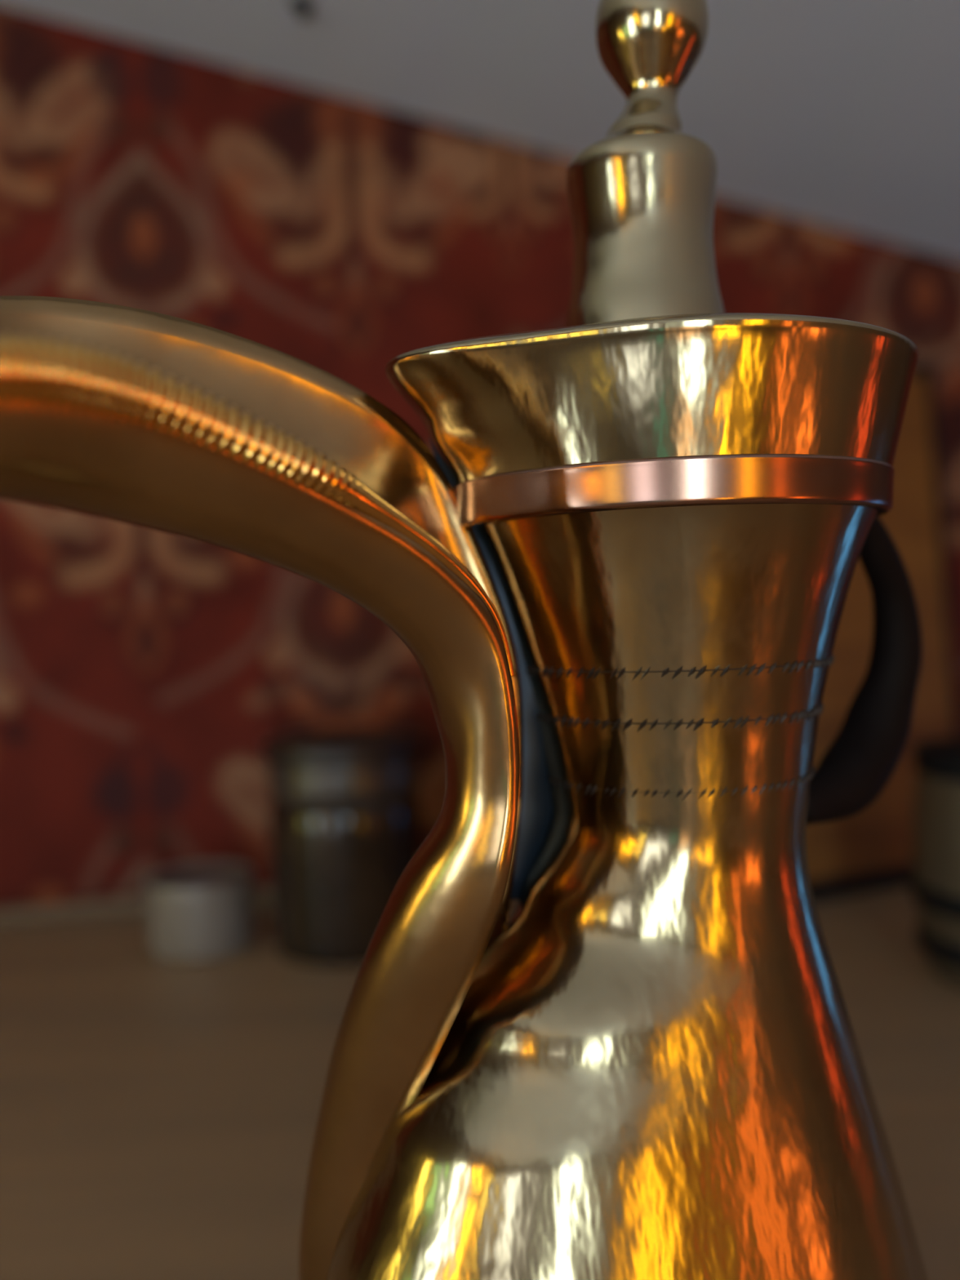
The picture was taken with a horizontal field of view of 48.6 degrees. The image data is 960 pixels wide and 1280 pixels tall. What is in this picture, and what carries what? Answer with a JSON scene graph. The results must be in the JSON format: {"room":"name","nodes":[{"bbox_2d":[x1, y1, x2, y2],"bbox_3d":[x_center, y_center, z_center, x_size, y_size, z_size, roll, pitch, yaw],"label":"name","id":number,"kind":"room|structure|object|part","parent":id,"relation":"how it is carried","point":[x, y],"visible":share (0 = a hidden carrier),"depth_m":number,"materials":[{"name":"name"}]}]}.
{"room":"kitchen","nodes":[
{"label":"kitchen","id":0,"kind":"room"},
{"bbox_2d":[0,4,959,925],"bbox_3d":[-0.246,0.013,0.874,2.365,1.516,0.409,-2,2,0],"label":"wall","id":1,"kind":"structure","parent":0,"point":[146,674],"depth_m":0.88,"materials":[{"name":"paper"}]},
{"bbox_2d":[0,886,273,924],"bbox_3d":[-0.238,0.215,0.877,2.400,0.012,0.008,-2,2,-10],"label":"trim","id":2,"kind":"structure","parent":1,"relation":"attached to","point":[75,909],"depth_m":0.86,"materials":[{"name":"brown wood"}]},
{"bbox_2d":[0,0,959,261],"bbox_3d":[-0.063,-0.475,-0.299,2.400,0.579,2.350,-2,2,-10],"label":"ceiling","id":3,"kind":"structure","parent":0,"point":[841,114],"depth_m":0.80,"materials":[{"name":"white paint"}]},
{"bbox_2d":[289,0,312,19],"bbox_3d":[-0.126,-0.453,0.761,0.020,0.014,0.020,-2,2,0],"label":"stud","id":4,"kind":"object","parent":3,"relation":"attached to","point":[304,7],"visible":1,"depth_m":0.76,"materials":[{"name":"grey metal"}]},
{"bbox_3d":[-0.126,-0.457,0.761,0.020,0.005,0.020,-2,2,-6],"label":"plate","id":5,"kind":"part","parent":4,"relation":"part of","materials":[{"name":"grey metal"}]},
{"bbox_3d":[-0.017,0.825,-0.258,2.765,0.050,2.725,-2,2,0],"label":"floor","id":6,"kind":"structure","parent":0,"visible":0},
{"bbox_2d":[0,884,959,1279],"bbox_3d":[-0.156,0.509,0.380,2.130,0.550,1.011,-2,2,-10],"label":"table","id":7,"kind":"object","parent":6,"relation":"on","point":[158,1117],"visible":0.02,"depth_m":0.54,"materials":[{"name":"brown wood"}]},
{"bbox_2d":[145,862,253,962],"bbox_3d":[-0.203,0.197,0.772,0.075,0.053,0.075,-2,2,0],"label":"cup","id":8,"kind":"object","parent":7,"relation":"on","point":[197,912],"visible":1,"depth_m":0.74,"materials":[{"name":"grey ceramic"}]},
{"bbox_2d":[262,728,422,967],"bbox_3d":[-0.096,0.144,0.766,0.113,0.152,0.113,-2,2,0],"label":"lidded jar","id":9,"kind":"object","parent":7,"relation":"on","point":[345,815],"visible":0.93,"depth_m":0.72,"materials":[{"name":"metal"}]},
{"bbox_3d":[-0.098,0.076,0.764,0.113,0.016,0.113,-2,2,0],"label":"lid","id":10,"kind":"part","parent":9,"relation":"part of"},
{"bbox_2d":[0,0,928,1279],"bbox_3d":[0.003,0.023,0.275,0.308,0.416,0.138,-3,2,-27],"label":"coffee pot","id":11,"kind":"object","parent":7,"relation":"on","point":[616,579],"visible":1,"depth_m":0.26,"materials":[{"name":"gold metal"}]},
{"bbox_3d":[-0.062,0.077,0.242,0.175,0.312,0.093,-3,2,-39],"label":"spout","id":12,"kind":"part","parent":11,"relation":"part of","materials":[{"name":"gold metal"}]},
{"bbox_3d":[0.044,-0.133,0.296,0.047,0.108,0.047,-2,2,0],"label":"lid knob","id":13,"kind":"part","parent":11,"relation":"part of","materials":[{"name":"gold metal"}]},
{"bbox_3d":[0.047,-0.057,0.298,0.142,0.050,0.132,-2,2,0],"label":"lid","id":14,"kind":"part","parent":11,"relation":"part of","materials":[{"name":"gold metal"}]},
{"bbox_3d":[0.116,0.007,0.329,0.058,0.096,0.022,-4,2,-40],"label":"handle","id":15,"kind":"part","parent":11,"relation":"part of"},
{"bbox_2d":[805,362,959,901],"bbox_3d":[0.249,-0.013,0.842,0.327,0.433,0.045,-3,2,-24],"label":"wooden board","id":16,"kind":"object","parent":7,"relation":"on","point":[871,849],"visible":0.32,"depth_m":0.88,"materials":[{"name":"brown wood"}]},
{"bbox_2d":[910,736,959,988],"bbox_3d":[0.328,0.136,0.657,0.116,0.145,0.116,-2,2,0],"label":"lidded canister","id":17,"kind":"object","parent":7,"relation":"on","point":[935,884],"visible":1,"depth_m":0.64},
{"bbox_3d":[0.326,0.073,0.655,0.110,0.019,0.110,-2,2,0],"label":"lid","id":18,"kind":"part","parent":17,"relation":"part of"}
]}

